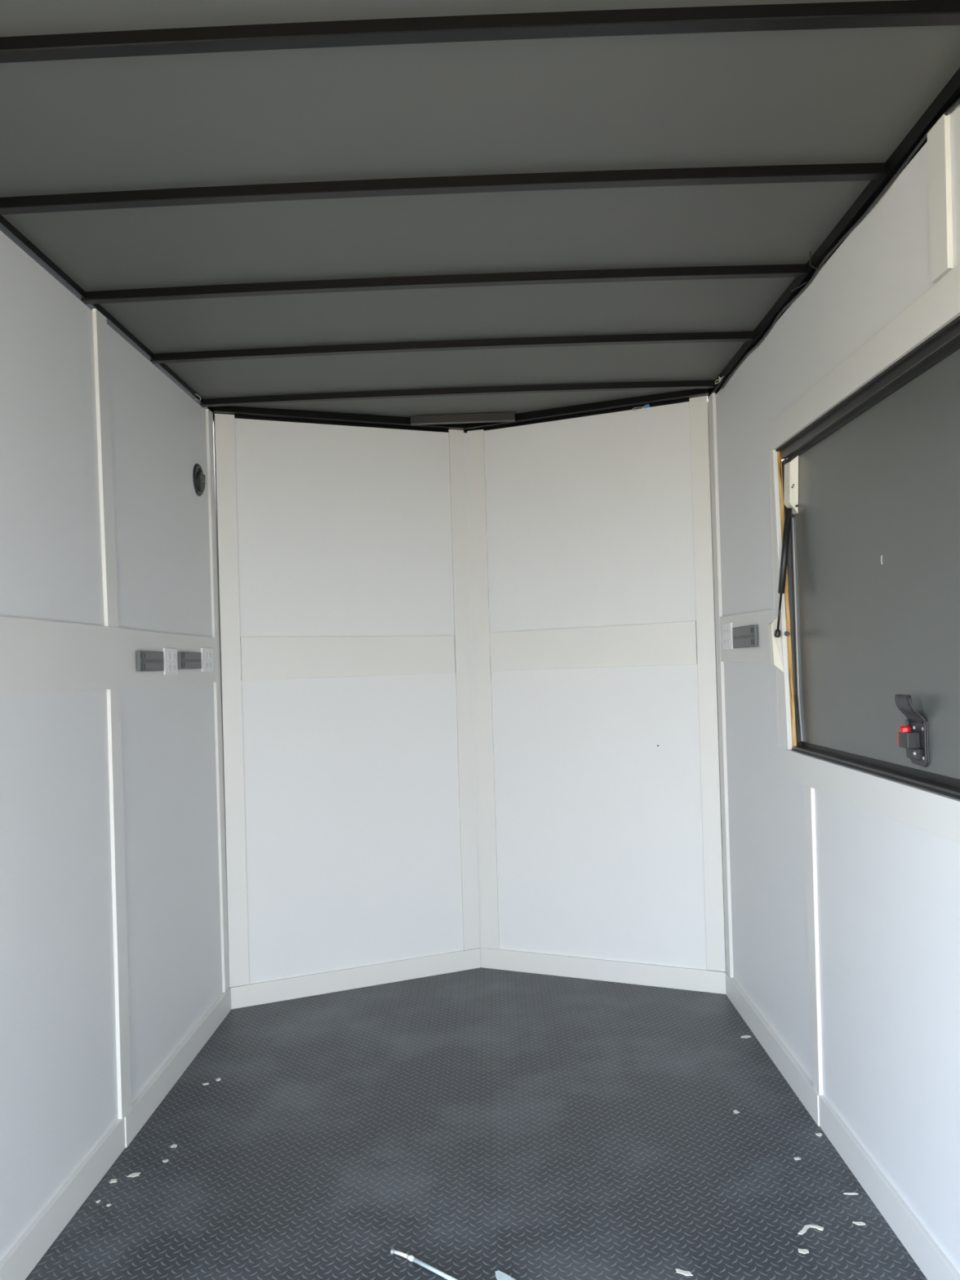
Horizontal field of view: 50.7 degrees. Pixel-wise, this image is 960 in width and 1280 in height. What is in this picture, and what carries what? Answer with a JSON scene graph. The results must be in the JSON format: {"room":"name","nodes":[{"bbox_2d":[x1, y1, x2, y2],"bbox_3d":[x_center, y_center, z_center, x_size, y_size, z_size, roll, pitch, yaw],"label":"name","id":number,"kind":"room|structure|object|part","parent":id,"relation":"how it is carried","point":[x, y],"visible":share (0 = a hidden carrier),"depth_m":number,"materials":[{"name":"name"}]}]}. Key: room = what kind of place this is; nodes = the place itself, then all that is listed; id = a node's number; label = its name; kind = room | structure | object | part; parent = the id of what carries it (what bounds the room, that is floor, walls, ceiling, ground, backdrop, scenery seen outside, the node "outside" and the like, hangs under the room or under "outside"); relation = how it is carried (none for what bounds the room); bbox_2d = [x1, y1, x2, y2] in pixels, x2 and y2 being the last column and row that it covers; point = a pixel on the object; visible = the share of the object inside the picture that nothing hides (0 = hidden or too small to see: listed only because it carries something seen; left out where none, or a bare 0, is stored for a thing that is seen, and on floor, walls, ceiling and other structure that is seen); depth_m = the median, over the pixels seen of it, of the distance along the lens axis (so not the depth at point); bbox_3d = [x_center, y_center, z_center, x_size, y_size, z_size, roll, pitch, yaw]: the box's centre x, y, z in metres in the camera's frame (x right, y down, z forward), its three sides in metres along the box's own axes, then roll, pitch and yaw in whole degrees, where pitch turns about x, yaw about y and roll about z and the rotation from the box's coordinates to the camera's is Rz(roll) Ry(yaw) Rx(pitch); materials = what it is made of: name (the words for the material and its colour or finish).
{"room":"cargo space","nodes":[
{"label":"cargo space","id":0,"kind":"room"},
{"bbox_2d":[0,230,222,1262],"bbox_3d":[-1.171,0.237,1.616,0.043,2.538,5.510,-2,-1,1],"label":"wall","id":1,"kind":"structure","parent":0,"point":[59,1081],"depth_m":2.90,"materials":[{"name":"white paint"}]},
{"bbox_2d":[92,308,118,627],"bbox_3d":[-1.153,-0.521,3.120,0.014,0.968,0.114,-2,-1,1],"label":"trim","id":2,"kind":"structure","parent":1,"relation":"attached to","point":[106,508],"depth_m":3.10,"materials":[{"name":"white paint"}]},
{"bbox_2d":[0,214,212,412],"bbox_3d":[-1.215,-1.051,1.621,0.061,0.024,5.460,-2,-1,1],"label":"trim","id":3,"kind":"structure","parent":1,"relation":"attached to","point":[6,228],"depth_m":2.97,"materials":[{"name":"black metal"}]},
{"bbox_2d":[0,616,216,696],"bbox_3d":[-1.138,0.046,2.720,0.012,0.192,3.068,-2,-1,1],"label":"trim","id":4,"kind":"structure","parent":1,"relation":"attached to","point":[37,656],"depth_m":2.86,"materials":[{"name":"white paint"}]},
{"bbox_2d":[0,987,231,1279],"bbox_3d":[-1.084,1.482,2.720,0.017,0.096,3.136,-2,-1,1],"label":"baseboard","id":5,"kind":"structure","parent":1,"relation":"attached to","point":[32,1246],"depth_m":2.90,"materials":[{"name":"white paint"}]},
{"bbox_2d":[106,688,132,1119],"bbox_3d":[-1.106,0.797,3.106,0.015,1.296,0.084,-2,-1,1],"label":"trim","id":6,"kind":"structure","parent":1,"relation":"attached to","point":[122,1046],"depth_m":3.09,"materials":[{"name":"white paint"}]},
{"bbox_2d":[136,648,177,675],"bbox_3d":[-1.113,0.074,3.479,0.016,0.094,0.431,-2,-1,0],"label":"wall outlet","id":7,"kind":"object","parent":1,"relation":"attached to","point":[166,661],"visible":1,"depth_m":3.49,"materials":[{"name":"white plastic"}]},
{"bbox_2d":[167,650,171,659],"bbox_3d":[-1.112,0.055,3.624,0.001,0.032,0.036,-2,-1,1],"label":"socket","id":8,"kind":"object","parent":7,"relation":"attached to","point":[169,652],"depth_m":3.62,"materials":[{"name":"grey plastic"}]},
{"bbox_2d":[168,662,171,671],"bbox_3d":[-1.110,0.097,3.623,0.001,0.032,0.036,-2,-1,1],"label":"socket","id":9,"kind":"object","parent":7,"relation":"attached to","point":[169,664],"depth_m":3.62,"materials":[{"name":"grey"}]},
{"bbox_2d":[172,651,175,659],"bbox_3d":[-1.111,0.057,3.676,0.001,0.032,0.036,-2,-1,1],"label":"socket","id":10,"kind":"object","parent":7,"relation":"attached to","point":[173,652],"depth_m":3.67,"materials":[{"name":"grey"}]},
{"bbox_2d":[172,662,176,671],"bbox_3d":[-1.109,0.099,3.675,0.001,0.032,0.036,-2,-1,1],"label":"socket","id":11,"kind":"object","parent":7,"relation":"attached to","point":[174,664],"depth_m":3.67,"materials":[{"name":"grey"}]},
{"bbox_2d":[177,648,213,671],"bbox_3d":[-1.107,0.077,3.927,0.016,0.094,0.479,-2,-1,0],"label":"wall outlet","id":12,"kind":"object","parent":1,"relation":"attached to","point":[203,660],"visible":1,"depth_m":3.95,"materials":[{"name":"white plastic"}]},
{"bbox_2d":[204,650,208,658],"bbox_3d":[-1.105,0.059,4.091,0.001,0.032,0.036,-2,-1,1],"label":"socket","id":13,"kind":"object","parent":12,"relation":"attached to","point":[206,651],"depth_m":4.09,"materials":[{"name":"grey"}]},
{"bbox_2d":[204,661,208,669],"bbox_3d":[-1.104,0.101,4.090,0.001,0.032,0.036,-2,-1,1],"label":"socket","id":14,"kind":"object","parent":12,"relation":"attached to","point":[206,662],"depth_m":4.09,"materials":[{"name":"grey plastic"}]},
{"bbox_2d":[208,650,211,658],"bbox_3d":[-1.105,0.061,4.143,0.001,0.032,0.036,-2,-1,1],"label":"socket","id":15,"kind":"object","parent":12,"relation":"attached to","point":[209,651],"depth_m":4.14,"materials":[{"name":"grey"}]},
{"bbox_2d":[208,661,211,669],"bbox_3d":[-1.103,0.103,4.142,0.001,0.032,0.036,-2,-1,1],"label":"socket","id":16,"kind":"object","parent":12,"relation":"attached to","point":[210,662],"depth_m":4.14,"materials":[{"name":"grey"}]},
{"bbox_2d":[192,463,205,496],"bbox_3d":[-1.141,-0.653,4.130,0.021,0.132,0.132,-2,-1,1],"label":"inlet","id":17,"kind":"object","parent":1,"relation":"attached to","point":[198,477],"visible":1,"depth_m":4.10,"materials":[{"name":"black plastic"}]},
{"bbox_2d":[205,408,229,992],"bbox_3d":[-1.111,0.246,4.286,0.017,2.451,0.074,-2,-1,1],"label":"trim","id":18,"kind":"structure","parent":1,"relation":"attached to","point":[209,415],"depth_m":4.27,"materials":[{"name":"white paint"}]},
{"bbox_2d":[213,417,463,983],"bbox_3d":[-0.577,0.291,4.582,1.168,2.528,0.036,-1,-1,-24],"label":"wall","id":19,"kind":"structure","parent":0,"point":[351,784],"depth_m":4.55,"materials":[{"name":"white paint"}]},
{"bbox_2d":[214,413,249,987],"bbox_3d":[-1.064,0.250,4.343,0.087,2.448,0.013,-1,-1,-24],"label":"trim","id":20,"kind":"structure","parent":19,"relation":"attached to","point":[224,426],"depth_m":4.34,"materials":[{"name":"white paint"}]},
{"bbox_2d":[212,405,471,432],"bbox_3d":[-0.608,-0.990,4.600,1.194,0.061,0.103,-1,-1,-24],"label":"trim","id":21,"kind":"structure","parent":19,"relation":"attached to","point":[239,412],"depth_m":4.54,"materials":[{"name":"black metal"}]},
{"bbox_2d":[240,635,454,680],"bbox_3d":[-0.576,0.071,4.566,0.994,0.189,0.011,-1,-1,-24],"label":"trim","id":22,"kind":"structure","parent":19,"relation":"attached to","point":[262,658],"depth_m":4.54,"materials":[{"name":"white paint"}]},
{"bbox_2d":[231,947,480,1008],"bbox_3d":[-0.529,1.508,4.532,1.160,0.090,0.012,-1,-1,-24],"label":"baseboard","id":23,"kind":"structure","parent":19,"relation":"attached to","point":[297,987],"depth_m":4.51,"materials":[{"name":"white paint"}]},
{"bbox_2d":[448,429,479,950],"bbox_3d":[-0.078,0.226,4.781,0.085,2.449,0.013,-1,-1,-24],"label":"trim","id":24,"kind":"structure","parent":19,"relation":"attached to","point":[468,857],"depth_m":4.78,"materials":[{"name":"white paint"}]},
{"bbox_2d":[463,432,481,967],"bbox_3d":[-0.034,0.277,4.828,0.160,2.530,0.095,-2,-1,1],"label":"wall","id":25,"kind":"structure","parent":0,"point":[465,435],"depth_m":4.81,"materials":[{"name":"white paint"}]},
{"bbox_2d":[25,967,927,1279],"bbox_3d":[-0.041,1.494,1.810,2.200,0.040,5.985,-2,-1,1],"label":"floor","id":26,"kind":"structure","parent":0,"point":[472,1124],"depth_m":2.95,"materials":[{"name":"plastic"}]},
{"bbox_2d":[109,1178,116,1183],"bbox_3d":[-1.037,1.530,2.865,0.020,0.002,0.020,-2,-1,-17],"label":"flake","id":27,"kind":"object","parent":26,"relation":"on","point":[113,1180],"visible":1,"depth_m":2.86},
{"bbox_2d":[126,1172,140,1177],"bbox_3d":[-0.990,1.529,2.896,0.032,0.002,0.024,-2,-1,1],"label":"flake","id":28,"kind":"object","parent":26,"relation":"on","point":[133,1175],"visible":1,"depth_m":2.89,"materials":[{"name":"white plastic"}]},
{"bbox_2d":[170,1143,177,1147],"bbox_3d":[-0.927,1.531,3.065,0.021,0.002,0.019,-2,-1,1],"label":"flake","id":29,"kind":"object","parent":26,"relation":"on","point":[173,1145],"visible":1,"depth_m":3.06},
{"bbox_2d":[390,1247,457,1279],"bbox_3d":[-0.099,1.483,2.376,0.302,0.016,0.021,-3,-2,39],"label":"tube","id":30,"kind":"object","parent":26,"relation":"on","point":[411,1258],"visible":1,"depth_m":2.41,"materials":[{"name":"white plastic"}]},
{"bbox_2d":[495,1270,515,1279],"bbox_3d":[0.052,1.479,2.346,0.061,0.006,0.031,-3,-2,43],"label":"scrap","id":31,"kind":"object","parent":26,"relation":"on","point":[500,1275],"visible":1,"depth_m":2.35,"materials":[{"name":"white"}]},
{"bbox_2d":[675,1268,693,1275],"bbox_3d":[0.473,1.467,2.349,0.043,0.002,0.015,-3,-2,29],"label":"flake","id":32,"kind":"object","parent":26,"relation":"on","point":[680,1271],"visible":1,"depth_m":2.35,"materials":[{"name":"white plastic"}]},
{"bbox_2d":[741,1035,751,1038],"bbox_3d":[0.994,1.483,3.787,0.040,0.002,0.022,-2,-1,1],"label":"flake","id":33,"kind":"object","parent":26,"relation":"on","point":[744,1036],"visible":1,"depth_m":3.79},
{"bbox_2d":[798,1248,808,1253],"bbox_3d":[0.772,1.459,2.417,0.024,0.002,0.019,-2,-1,1],"label":"flake","id":34,"kind":"object","parent":26,"relation":"on","point":[801,1251],"visible":1,"depth_m":2.42,"materials":[{"name":"white plastic"}]},
{"bbox_2d":[797,1224,823,1234],"bbox_3d":[0.814,1.459,2.510,0.071,0.003,0.031,-2,-1,-14],"label":"flake","id":35,"kind":"object","parent":26,"relation":"on","point":[804,1229],"visible":1,"depth_m":2.51,"materials":[{"name":"white plastic"}]},
{"bbox_2d":[843,1192,858,1195],"bbox_3d":[0.976,1.458,2.667,0.038,0.002,0.007,-2,-1,1],"label":"flake","id":36,"kind":"object","parent":26,"relation":"on","point":[850,1193],"visible":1,"depth_m":2.67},
{"bbox_2d":[852,1222,865,1225],"bbox_3d":[0.946,1.456,2.527,0.029,0.002,0.013,-2,-1,1],"label":"flake","id":37,"kind":"object","parent":26,"relation":"on","point":[855,1223],"visible":1,"depth_m":2.53,"materials":[{"name":"white plastic"}]},
{"bbox_2d":[0,0,959,417],"bbox_3d":[-0.128,-1.115,1.953,2.260,0.055,6.150,-2,-1,1],"label":"ceiling","id":38,"kind":"structure","parent":0,"point":[826,95],"depth_m":2.32,"materials":[{"name":"grey plastic"}]},
{"bbox_2d":[0,162,885,214],"bbox_3d":[-0.116,-1.071,2.398,2.146,0.034,0.037,-2,-1,1],"label":"ceiling beam","id":39,"kind":"structure","parent":38,"relation":"attached to","point":[845,171],"depth_m":2.38,"materials":[{"name":"black metal"}]},
{"bbox_2d":[80,263,806,304],"bbox_3d":[-0.107,-1.057,2.999,2.146,0.034,0.037,-2,-1,1],"label":"ceiling beam","id":40,"kind":"structure","parent":38,"relation":"attached to","point":[770,270],"depth_m":2.98,"materials":[{"name":"black metal"}]},
{"bbox_2d":[150,331,753,364],"bbox_3d":[-0.099,-1.043,3.600,2.146,0.034,0.037,-2,-1,1],"label":"ceiling beam","id":41,"kind":"structure","parent":38,"relation":"attached to","point":[730,336],"depth_m":3.58,"materials":[{"name":"black metal"}]},
{"bbox_2d":[200,380,715,407],"bbox_3d":[-0.091,-1.029,4.215,2.146,0.034,0.037,-2,-1,1],"label":"ceiling beam","id":42,"kind":"structure","parent":38,"relation":"attached to","point":[681,384],"depth_m":4.20,"materials":[{"name":"black metal"}]},
{"bbox_2d":[410,412,515,425],"bbox_3d":[-0.079,-1.016,4.649,0.479,0.038,0.033,-2,-1,1],"label":"plate","id":43,"kind":"object","parent":38,"relation":"attached to","point":[496,416],"visible":1,"depth_m":4.63,"materials":[{"name":"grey metal"}]},
{"bbox_2d":[0,0,959,62],"bbox_3d":[-0.124,-1.084,1.810,2.146,0.034,0.037,-2,-1,1],"label":"ceiling beam","id":44,"kind":"structure","parent":38,"relation":"attached to","point":[904,13],"depth_m":1.80,"materials":[{"name":"black metal"}]},
{"bbox_2d":[484,399,722,969],"bbox_3d":[0.502,0.254,4.571,1.163,2.529,0.041,-3,-1,25],"label":"wall","id":45,"kind":"structure","parent":0,"point":[589,519],"depth_m":4.54,"materials":[{"name":"white paint"}]},
{"bbox_2d":[466,429,499,949],"bbox_3d":[0.012,0.225,4.780,0.098,2.445,0.018,-3,-1,25],"label":"trim","id":46,"kind":"structure","parent":45,"relation":"attached to","point":[486,796],"depth_m":4.77,"materials":[{"name":"white paint"}]},
{"bbox_2d":[463,388,708,432],"bbox_3d":[0.457,-1.026,4.590,1.178,0.061,0.103,-3,-1,25],"label":"trim","id":47,"kind":"structure","parent":45,"relation":"attached to","point":[677,397],"depth_m":4.53,"materials":[{"name":"black metal"}]},
{"bbox_2d":[488,621,697,671],"bbox_3d":[0.489,0.033,4.555,0.976,0.188,0.012,-3,-1,25],"label":"trim","id":48,"kind":"structure","parent":45,"relation":"attached to","point":[674,643],"depth_m":4.53,"materials":[{"name":"white paint"}]},
{"bbox_2d":[480,947,726,994],"bbox_3d":[0.524,1.472,4.523,1.145,0.092,0.012,-3,-1,25],"label":"baseboard","id":49,"kind":"structure","parent":45,"relation":"attached to","point":[634,973],"depth_m":4.50,"materials":[{"name":"white paint"}]},
{"bbox_2d":[631,404,649,411],"bbox_3d":[0.709,-1.022,4.456,0.080,0.024,0.017,-3,-2,29],"label":"connector","id":50,"kind":"object","parent":45,"relation":"attached to","point":[646,406],"visible":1,"depth_m":4.44,"materials":[{"name":"blue plastic"}]},
{"bbox_2d":[688,395,725,971],"bbox_3d":[0.971,0.179,4.324,0.095,2.447,0.018,-3,-1,25],"label":"trim","id":51,"kind":"structure","parent":45,"relation":"attached to","point":[699,411],"depth_m":4.32,"materials":[{"name":"white paint"}]},
{"bbox_2d":[715,103,959,1274],"bbox_3d":[1.008,0.171,1.588,0.069,2.522,5.510,-2,-1,1],"label":"wall","id":52,"kind":"structure","parent":0,"point":[888,888],"depth_m":2.78,"materials":[{"name":"white paint"}]},
{"bbox_2d":[715,376,723,384],"bbox_3d":[0.967,-1.052,4.097,0.014,0.019,0.132,-2,-1,1],"label":"tie","id":53,"kind":"object","parent":52,"relation":"attached to","point":[719,377],"visible":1,"depth_m":4.08,"materials":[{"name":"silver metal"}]},
{"bbox_2d":[708,392,733,977],"bbox_3d":[1.012,0.181,4.258,0.034,2.437,0.076,-2,-1,1],"label":"trim","id":54,"kind":"structure","parent":52,"relation":"attached to","point":[712,398],"depth_m":4.24,"materials":[{"name":"white paint"}]},
{"bbox_2d":[722,622,758,649],"bbox_3d":[0.989,-0.019,3.832,0.017,0.105,0.544,-2,-1,1],"label":"wall outlet","id":55,"kind":"object","parent":52,"relation":"attached to","point":[742,637],"visible":1,"depth_m":3.83,"materials":[{"name":"white plastic"}]},
{"bbox_2d":[724,637,726,645],"bbox_3d":[0.992,0.006,4.097,0.002,0.032,0.036,-2,-1,1],"label":"socket","id":56,"kind":"object","parent":55,"relation":"attached to","point":[725,638],"depth_m":4.09,"materials":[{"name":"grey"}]},
{"bbox_2d":[726,626,728,635],"bbox_3d":[0.991,-0.037,4.046,0.002,0.032,0.036,-2,-1,1],"label":"socket","id":57,"kind":"object","parent":55,"relation":"attached to","point":[727,628],"depth_m":4.05,"materials":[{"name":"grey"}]},
{"bbox_2d":[720,608,772,663],"bbox_3d":[1.003,-0.008,3.827,0.014,0.194,0.794,-2,-1,1],"label":"trim","id":58,"kind":"structure","parent":52,"relation":"attached to","point":[760,654],"depth_m":3.71,"materials":[{"name":"white paint"}]},
{"bbox_2d":[767,452,778,746],"bbox_3d":[0.994,-0.137,3.417,0.020,0.993,0.032,-2,-1,1],"label":"trim","id":59,"kind":"structure","parent":52,"relation":"attached to","point":[768,454],"depth_m":3.42,"materials":[{"name":"white paint"}]},
{"bbox_2d":[768,616,783,671],"bbox_3d":[0.977,0.014,3.374,0.030,0.187,0.129,-2,-1,1],"label":"bracket","id":60,"kind":"object","parent":52,"relation":"attached to","point":[775,652],"visible":0.95,"depth_m":3.33,"materials":[{"name":"beige metal"}]},
{"bbox_3d":[0.963,0.015,3.349,0.003,0.135,0.062,-2,-1,1],"label":"plate","id":61,"kind":"part","parent":60,"relation":"part of","materials":[{"name":"white metal"}]},
{"bbox_2d":[773,507,791,637],"bbox_3d":[0.984,-0.219,3.305,0.081,0.420,0.036,-3,-2,39],"label":"gas strut","id":62,"kind":"object","parent":60,"relation":"attached to","point":[788,514],"visible":1,"depth_m":3.29,"materials":[{"name":"black metal"}]},
{"bbox_2d":[774,629,780,637],"bbox_3d":[0.971,-0.021,3.307,0.020,0.026,0.020,-2,-1,1],"label":"socket","id":63,"kind":"object","parent":62,"relation":"attached to","point":[777,633],"depth_m":3.30,"materials":[{"name":"black plastic"}]},
{"bbox_3d":[0.977,-0.091,3.305,0.023,0.124,0.007,-2,-1,21],"label":"piston rod","id":64,"kind":"part","parent":62,"relation":"part of","materials":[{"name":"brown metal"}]},
{"bbox_2d":[769,449,792,750],"bbox_3d":[0.995,-0.139,3.348,0.023,0.993,0.104,-2,-1,1],"label":"trim","id":65,"kind":"structure","parent":52,"relation":"attached to","point":[785,742],"depth_m":3.35,"materials":[{"name":"white paint"}]},
{"bbox_2d":[777,451,796,746],"bbox_3d":[1.009,-0.138,3.345,0.021,0.986,0.100,-2,-1,1],"label":"trim","id":66,"kind":"structure","parent":52,"relation":"attached to","point":[779,456],"depth_m":3.32,"materials":[{"name":"brown wood"}]},
{"bbox_2d":[783,631,790,635],"bbox_3d":[1.004,-0.021,3.324,0.018,0.017,0.041,-2,-1,1],"label":"bolt","id":67,"kind":"object","parent":52,"relation":"attached to","point":[787,633],"visible":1,"depth_m":3.30,"materials":[{"name":"grey metal"}]},
{"bbox_2d":[802,784,822,1094],"bbox_3d":[1.017,0.910,3.087,0.020,0.930,0.080,-2,-1,1],"label":"trim","id":68,"kind":"structure","parent":52,"relation":"attached to","point":[809,807],"depth_m":3.07,"materials":[{"name":"white paint"}]},
{"bbox_2d":[708,67,959,396],"bbox_3d":[0.971,-1.103,1.592,0.068,0.072,5.460,-2,-1,1],"label":"trim","id":69,"kind":"structure","parent":52,"relation":"attached to","point":[950,93],"depth_m":2.55,"materials":[{"name":"black metal"}]},
{"bbox_2d":[720,97,959,389],"bbox_3d":[0.963,-1.056,2.837,0.015,0.023,2.550,-2,-1,1],"label":"cable","id":70,"kind":"object","parent":52,"relation":"attached to","point":[957,102],"visible":1,"depth_m":2.61,"materials":[{"name":"black plastic"}]},
{"bbox_2d":[791,280,808,291],"bbox_3d":[0.954,-1.057,3.027,0.006,0.018,0.111,-2,-1,-6],"label":"wire","id":71,"kind":"object","parent":70,"relation":"attached to","point":[807,281],"visible":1,"depth_m":3.02,"materials":[{"name":"brown metal"}]},
{"bbox_2d":[808,251,818,269],"bbox_3d":[0.938,-1.071,2.875,0.030,0.048,0.037,-1,-1,-19],"label":"wire","id":72,"kind":"object","parent":70,"relation":"attached to","point":[810,255],"visible":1,"depth_m":2.87,"materials":[{"name":"black plastic"}]},
{"bbox_2d":[725,973,959,1279],"bbox_3d":[1.006,1.384,1.540,0.018,0.096,5.450,-2,-1,1],"label":"baseboard","id":73,"kind":"structure","parent":52,"relation":"attached to","point":[922,1247],"depth_m":2.77,"materials":[{"name":"white paint"}]},
{"bbox_2d":[767,263,959,453],"bbox_3d":[0.966,-0.697,2.374,0.013,0.111,2.142,-2,-1,1],"label":"trim","id":74,"kind":"structure","parent":52,"relation":"attached to","point":[940,304],"depth_m":2.46,"materials":[{"name":"white paint"}]},
{"bbox_2d":[775,315,959,799],"bbox_3d":[1.010,-0.160,2.376,0.060,0.997,2.070,-2,-1,1],"label":"window frame","id":75,"kind":"structure","parent":52,"relation":"in","point":[944,343],"depth_m":2.59,"materials":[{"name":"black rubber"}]},
{"bbox_2d":[783,348,959,779],"bbox_3d":[1.015,-0.154,2.356,0.066,0.963,2.010,-2,-1,1],"label":"hatch","id":76,"kind":"object","parent":75,"relation":"attached to","point":[876,526],"depth_m":2.57,"materials":[{"name":"silver metal"}]},
{"bbox_3d":[0.999,-0.508,3.296,0.003,0.132,0.079,-2,-1,1],"label":"plate","id":77,"kind":"part","parent":76,"relation":"part of","materials":[{"name":"white metal"}]},
{"bbox_3d":[1.014,-0.429,3.301,0.027,0.042,0.064,-2,-1,1],"label":"plate","id":78,"kind":"part","parent":76,"relation":"part of","materials":[{"name":"white metal"}]},
{"bbox_3d":[1.012,-0.501,3.293,0.029,0.184,0.084,-2,-1,1],"label":"bracket","id":79,"kind":"part","parent":76,"relation":"part of","materials":[{"name":"white metal"}]},
{"bbox_3d":[1.012,-0.501,3.264,0.029,0.184,0.025,-2,-1,1],"label":"plate","id":80,"kind":"part","parent":76,"relation":"part of","materials":[{"name":"white metal"}]},
{"bbox_3d":[1.020,0.258,2.367,0.006,0.032,0.020,-2,-1,1],"label":"keeper plate","id":81,"kind":"part","parent":76,"relation":"part of","materials":[{"name":"black metal"}]},
{"bbox_2d":[785,749,959,843],"bbox_3d":[0.991,0.381,2.297,0.016,0.094,2.038,-2,-1,1],"label":"trim","id":82,"kind":"structure","parent":52,"relation":"attached to","point":[935,813],"depth_m":2.49,"materials":[{"name":"white paint"}]},
{"bbox_2d":[927,113,953,283],"bbox_3d":[0.957,-0.916,2.106,0.015,0.317,0.091,-2,-1,1],"label":"trim","id":83,"kind":"structure","parent":52,"relation":"attached to","point":[939,141],"depth_m":2.09,"materials":[{"name":"white paint"}]}
]}

